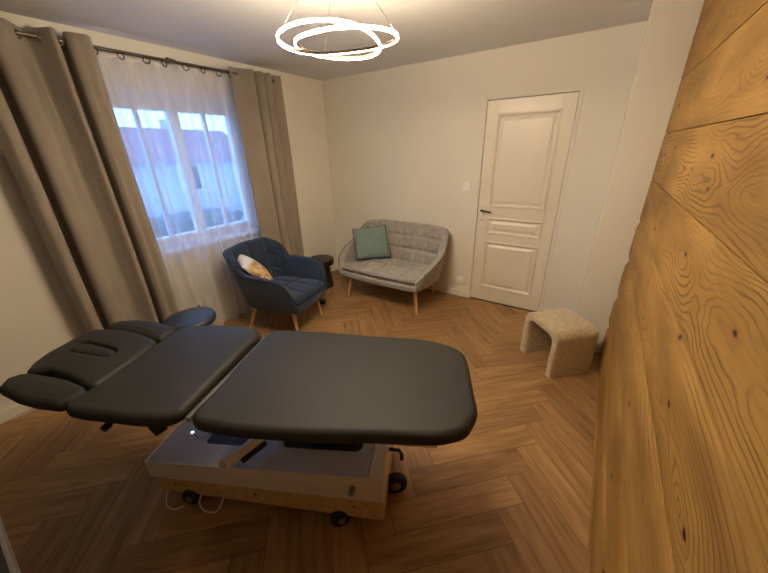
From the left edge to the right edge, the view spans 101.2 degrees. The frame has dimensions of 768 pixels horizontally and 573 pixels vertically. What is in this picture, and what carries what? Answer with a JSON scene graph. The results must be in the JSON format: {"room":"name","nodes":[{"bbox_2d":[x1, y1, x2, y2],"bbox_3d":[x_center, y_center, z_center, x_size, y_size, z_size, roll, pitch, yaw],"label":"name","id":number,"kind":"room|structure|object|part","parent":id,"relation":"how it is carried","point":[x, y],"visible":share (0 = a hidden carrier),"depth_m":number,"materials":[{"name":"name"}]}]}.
{"room":"massage therapy room","nodes":[
{"label":"massage therapy room","id":0,"kind":"room"},
{"bbox_2d":[0,545,9,572],"bbox_3d":[-1.392,0.209,0.671,3.774,2.437,0.120,13,28,31],"label":"wall","id":1,"kind":"structure","parent":0,"point":[4,568],"depth_m":1.31,"materials":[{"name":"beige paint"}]},
{"bbox_2d":[0,517,20,572],"bbox_3d":[-1.294,1.278,1.173,3.341,0.072,0.016,13,28,31],"label":"baseboard","id":2,"kind":"structure","parent":1,"relation":"attached to","point":[10,558],"depth_m":1.39,"materials":[{"name":"paint"}]},
{"bbox_2d":[0,11,337,411],"bbox_3d":[-1.832,-0.791,3.010,0.240,2.437,3.645,13,28,31],"label":"wall","id":3,"kind":"structure","parent":0,"point":[38,315],"depth_m":2.41,"materials":[{"name":"paint"}]},
{"bbox_2d":[14,30,274,81],"bbox_3d":[-1.686,-1.788,2.496,0.134,0.066,2.040,13,28,31],"label":"curtain rod","id":4,"kind":"object","parent":3,"relation":"attached to","point":[26,34],"visible":0.56,"depth_m":2.29,"materials":[{"name":"brown metal"}]},
{"bbox_2d":[0,17,179,332],"bbox_3d":[-2.065,-0.441,2.297,0.201,2.348,0.639,13,28,31],"label":"curtain","id":5,"kind":"object","parent":4,"relation":"hanging from","point":[62,144],"visible":0.8,"depth_m":2.12,"materials":[{"name":"beige fabric"}]},
{"bbox_2d":[94,47,252,325],"bbox_3d":[-1.656,-0.696,2.916,0.100,2.304,1.049,13,28,31],"label":"sheer curtain","id":6,"kind":"object","parent":4,"relation":"hanging from","point":[155,223],"visible":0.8,"depth_m":2.72,"materials":[{"name":"white fabric"}]},
{"bbox_2d":[228,65,303,255],"bbox_3d":[-1.208,-0.977,3.482,0.170,2.348,0.588,13,28,31],"label":"curtain","id":7,"kind":"object","parent":4,"relation":"hanging from","point":[259,101],"visible":0.76,"depth_m":3.28,"materials":[{"name":"beige fabric"}]},
{"bbox_2d":[0,264,337,422],"bbox_3d":[-1.701,0.321,3.410,0.013,0.072,3.632,13,28,31],"label":"baseboard","id":8,"kind":"structure","parent":3,"relation":"attached to","point":[11,412],"depth_m":2.24,"materials":[{"name":"paint"}]},
{"bbox_2d":[102,74,255,249],"bbox_3d":[-1.818,-1.083,2.910,0.190,1.330,1.220,13,28,31],"label":"window","id":9,"kind":"structure","parent":3,"relation":"in","point":[125,88],"depth_m":2.88,"materials":[{"name":"white paint"}]},
{"bbox_2d":[160,227,259,256],"bbox_3d":[-1.742,-0.445,3.144,0.150,0.031,1.260,13,28,31],"label":"window sill","id":10,"kind":"structure","parent":3,"relation":"attached to","point":[198,244],"depth_m":3.11,"materials":[{"name":"paint"}]},
{"bbox_2d":[0,269,598,572],"bbox_3d":[-0.289,0.688,2.564,3.384,0.001,3.645,13,28,31],"label":"floor","id":11,"kind":"structure","parent":0,"point":[513,495],"depth_m":1.66,"materials":[{"name":"brown wood"}]},
{"bbox_2d":[0,409,35,423],"bbox_3d":[-2.384,0.815,2.390,0.044,0.008,0.901,14,28,33],"label":"baseboard","id":12,"kind":"structure","parent":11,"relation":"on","point":[33,409],"depth_m":2.19,"materials":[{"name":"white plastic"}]},
{"bbox_2d":[163,305,215,330],"bbox_3d":[-1.510,0.446,2.581,0.448,0.490,0.428,13,28,31],"label":"stool","id":13,"kind":"object","parent":11,"relation":"on","point":[196,316],"visible":0.34,"depth_m":2.44,"materials":[{"name":"black leather"}]},
{"bbox_2d":[0,320,477,526],"bbox_3d":[-0.658,0.700,1.611,2.106,0.754,0.700,2,24,8],"label":"massage table","id":14,"kind":"object","parent":11,"relation":"on","point":[306,420],"visible":1,"depth_m":1.41,"materials":[{"name":"grey leather"}]},
{"bbox_2d":[0,374,86,411],"bbox_3d":[-1.487,0.452,1.370,0.453,0.059,0.141,5,24,15],"label":"cushion","id":15,"kind":"object","parent":14,"relation":"on","point":[37,391],"depth_m":1.34,"materials":[{"name":"black leather"}]},
{"bbox_2d":[27,330,156,390],"bbox_3d":[-1.450,0.349,1.602,0.532,0.059,0.403,5,24,15],"label":"cushion","id":16,"kind":"object","parent":14,"relation":"on","point":[92,358],"depth_m":1.52,"materials":[{"name":"black leather"}]},
{"bbox_3d":[-1.097,0.548,1.271,0.028,0.031,0.073,4,24,14],"label":"clamp knob","id":17,"kind":"part","parent":14,"relation":"part of","materials":[{"name":"black plastic"}]},
{"bbox_2d":[107,320,175,343],"bbox_3d":[-1.394,0.251,1.829,0.455,0.059,0.151,7,25,19],"label":"cushion","id":18,"kind":"object","parent":14,"relation":"on","point":[130,331],"depth_m":1.76,"materials":[{"name":"black leather"}]},
{"bbox_2d":[66,325,260,426],"bbox_3d":[-0.974,0.374,1.512,0.512,0.062,0.691,3,24,10],"label":"cushion","id":19,"kind":"object","parent":14,"relation":"on","point":[161,381],"depth_m":1.40,"materials":[{"name":"black leather"}]},
{"bbox_3d":[-0.703,0.402,1.476,0.018,0.020,0.574,3,24,11],"label":"hinge rail","id":20,"kind":"part","parent":14,"relation":"part of","materials":[{"name":"metal"}]},
{"bbox_3d":[-0.580,0.755,1.648,1.096,0.085,0.439,2,24,8],"label":"lid","id":21,"kind":"part","parent":14,"relation":"part of","materials":[{"name":"grey paint"}]},
{"bbox_2d":[192,331,477,445],"bbox_3d":[-0.157,0.406,1.387,1.074,0.062,0.679,2,24,9],"label":"cushion","id":22,"kind":"object","parent":14,"relation":"on","point":[291,386],"depth_m":1.27,"materials":[{"name":"black leather"}]},
{"bbox_3d":[-0.140,0.887,1.369,0.028,0.028,0.036,2,14,8],"label":"lock knob","id":23,"kind":"part","parent":14,"relation":"part of","materials":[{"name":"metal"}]},
{"bbox_3d":[0.061,0.820,1.547,0.072,0.068,0.020,2,24,8],"label":"foot lever","id":24,"kind":"part","parent":14,"relation":"part of","materials":[{"name":"black plastic"}]},
{"bbox_3d":[-0.187,0.463,1.370,0.894,0.028,0.563,4,24,12],"label":"leg frame","id":25,"kind":"part","parent":14,"relation":"part of","materials":[{"name":"brown wood"}]},
{"bbox_2d":[223,237,327,330],"bbox_3d":[-1.057,-0.021,3.202,0.800,0.832,0.719,8,25,20],"label":"armchair","id":26,"kind":"object","parent":11,"relation":"on","point":[298,282],"visible":0.99,"depth_m":3.13,"materials":[{"name":"blue fabric"}]},
{"bbox_3d":[-1.319,0.286,3.200,0.139,0.282,0.042,-4,23,-5],"label":"leg","id":27,"kind":"part","parent":26,"relation":"part of","materials":[{"name":"brown wood"}]},
{"bbox_2d":[237,254,272,279],"bbox_3d":[-1.256,-0.176,3.046,0.238,0.268,0.484,-17,28,-31],"label":"throw pillow","id":28,"kind":"object","parent":26,"relation":"on","point":[249,265],"visible":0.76,"depth_m":2.96,"materials":[{"name":"gold fabric"}]},
{"bbox_3d":[-0.853,0.344,3.044,0.084,0.278,0.042,20,31,40],"label":"leg","id":29,"kind":"part","parent":26,"relation":"part of","materials":[{"name":"brown wood"}]},
{"bbox_2d":[273,276,322,306],"bbox_3d":[-0.989,0.022,3.192,0.613,0.109,0.515,8,25,20],"label":"seat cushion","id":30,"kind":"object","parent":26,"relation":"on","point":[304,290],"depth_m":3.15,"materials":[{"name":"blue fabric"}]},
{"bbox_3d":[-0.983,0.096,3.222,0.631,0.079,0.546,8,25,20],"label":"seat","id":31,"kind":"part","parent":26,"relation":"part of","materials":[{"name":"blue fabric"}]},
{"bbox_3d":[-0.709,0.194,3.381,0.084,0.278,0.042,-2,23,0],"label":"leg","id":32,"kind":"part","parent":26,"relation":"part of","materials":[{"name":"brown wood"}]},
{"bbox_2d":[311,255,333,288],"bbox_3d":[-0.817,-0.189,4.136,0.344,0.386,0.344,13,28,31],"label":"stool","id":33,"kind":"object","parent":11,"relation":"on","point":[327,260],"visible":0.51,"depth_m":4.08,"materials":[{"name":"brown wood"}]},
{"bbox_2d":[319,299,325,303],"bbox_3d":[-0.743,0.177,3.716,0.110,0.044,0.060,1,23,5],"label":"power adapter","id":34,"kind":"object","parent":11,"relation":"on","point":[321,301],"visible":0.58,"depth_m":3.69,"materials":[{"name":"black plastic"}]},
{"bbox_2d":[338,219,449,314],"bbox_3d":[0.090,-0.277,3.710,1.270,0.842,0.730,13,28,31],"label":"loveseat","id":35,"kind":"object","parent":11,"relation":"on","point":[417,250],"visible":0.91,"depth_m":3.64,"materials":[{"name":"grey fabric"}]},
{"bbox_3d":[-0.411,-0.019,3.847,0.094,0.284,0.041,-8,24,-14],"label":"leg","id":36,"kind":"part","parent":35,"relation":"part of","materials":[{"name":"brown wood"}]},
{"bbox_2d":[352,225,390,259],"bbox_3d":[-0.150,-0.541,3.812,0.440,0.363,0.232,-5,24,-8],"label":"throw pillow","id":37,"kind":"object","parent":35,"relation":"on","point":[372,242],"visible":1,"depth_m":3.76,"materials":[{"name":"teal fabric"}]},
{"bbox_3d":[0.054,-0.153,3.700,1.050,0.074,0.576,13,28,31],"label":"seat","id":38,"kind":"part","parent":35,"relation":"part of","materials":[{"name":"grey fabric"}]},
{"bbox_2d":[343,257,428,285],"bbox_3d":[0.055,-0.221,3.675,1.010,0.099,0.560,13,28,31],"label":"seat cushion","id":39,"kind":"object","parent":35,"relation":"on","point":[392,271],"depth_m":3.56,"materials":[{"name":"grey fabric"}]},
{"bbox_3d":[0.337,0.160,3.384,0.042,0.285,0.102,-5,24,-8],"label":"leg","id":40,"kind":"part","parent":35,"relation":"part of","materials":[{"name":"brown wood"}]},
{"bbox_2d":[520,308,598,378],"bbox_3d":[1.395,0.432,2.547,0.346,0.398,0.400,-5,24,-9],"label":"ottoman","id":41,"kind":"object","parent":11,"relation":"on","point":[572,340],"visible":1,"depth_m":2.40,"materials":[{"name":"beige fabric"}]},
{"bbox_2d":[0,0,653,80],"bbox_3d":[-0.393,-1.604,1.602,3.784,0.100,3.945,13,28,31],"label":"ceiling","id":42,"kind":"structure","parent":0,"point":[240,31],"depth_m":2.15,"materials":[{"name":"paint"}]},
{"bbox_2d":[277,0,397,59],"bbox_3d":[-0.202,-1.240,1.333,0.515,0.363,0.518,13,28,31],"label":"pendant lamp","id":43,"kind":"object","parent":42,"relation":"hanging from","point":[347,24],"visible":1,"depth_m":1.33,"materials":[{"name":"glowing white acrylic diffuser"},{"name":"metal"}]},
{"bbox_2d":[322,21,647,312],"bbox_3d":[0.674,-1.088,3.539,3.784,2.437,0.120,13,28,31],"label":"wall","id":44,"kind":"structure","parent":0,"point":[403,142],"depth_m":3.22,"materials":[{"name":"paint"}]},
{"bbox_2d":[338,266,549,310],"bbox_3d":[0.611,0.006,3.992,3.150,0.072,0.013,13,28,31],"label":"baseboard","id":45,"kind":"structure","parent":44,"relation":"attached to","point":[436,287],"depth_m":3.85,"materials":[{"name":"paint"}]},
{"bbox_2d":[456,276,463,283],"bbox_3d":[0.903,-0.073,3.744,0.082,0.082,0.016,13,28,31],"label":"wall socket","id":46,"kind":"object","parent":44,"relation":"attached to","point":[460,280],"visible":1,"depth_m":3.74,"materials":[{"name":"plastic"}]},
{"bbox_2d":[463,182,470,189],"bbox_3d":[0.871,-1.055,3.321,0.082,0.082,0.018,13,28,31],"label":"light switch","id":47,"kind":"object","parent":44,"relation":"attached to","point":[466,185],"visible":1,"depth_m":3.31,"materials":[{"name":"plastic"}]},
{"bbox_2d":[470,297,535,311],"bbox_3d":[1.347,0.195,3.586,0.746,0.010,0.052,13,28,31],"label":"threshold","id":48,"kind":"object","parent":44,"relation":"attached to","point":[470,297],"depth_m":3.56,"materials":[{"name":"brown wood"}]},
{"bbox_2d":[468,86,584,310],"bbox_3d":[1.306,-0.742,3.154,0.812,2.075,0.109,13,28,31],"label":"door","id":49,"kind":"structure","parent":44,"relation":"in","point":[528,144],"depth_m":3.07,"materials":[{"name":"paint"}]},
{"bbox_2d":[576,0,703,352],"bbox_3d":[1.873,-0.655,2.462,0.264,2.437,0.500,13,28,31],"label":"wall pillar","id":50,"kind":"structure","parent":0,"point":[671,26],"depth_m":2.12,"materials":[{"name":"paint"}]},
{"bbox_2d":[586,0,767,572],"bbox_3d":[0.959,-0.006,1.021,0.018,2.437,3.145,13,28,31],"label":"wall","id":51,"kind":"structure","parent":0,"point":[680,470],"depth_m":0.84,"materials":[{"name":"brown wood"}]},
{"label":"outside","id":52,"kind":"structure","parent":0,"visible":0},
{"bbox_2d":[226,205,243,219],"bbox_3d":[-14.378,-7.295,24.665,44.000,0.200,70.000,13,28,31],"label":"ground","id":53,"kind":"structure","parent":52,"point":[237,207],"depth_m":16.72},
{"bbox_2d":[119,119,240,216],"bbox_3d":[-12.451,-6.361,16.468,7.800,4.500,9.800,10,26,26],"label":"house","id":54,"kind":"structure","parent":53,"relation":"on","point":[162,136],"depth_m":15.38,"materials":[{"name":"tile"}]},
{"bbox_3d":[-9.274,-5.225,15.156,0.020,1.100,0.900,10,26,26],"label":"pane","id":55,"kind":"part","parent":54,"relation":"part of","materials":[{"name":"glass"}]},
{"bbox_2d":[149,208,243,237],"bbox_3d":[-7.118,-2.196,11.230,1.536,0.900,4.847,13,28,31],"label":"hedge","id":56,"kind":"object","parent":53,"relation":"on","point":[184,219],"visible":0.39,"depth_m":10.87,"materials":[{"name":"green plant"}]}
]}

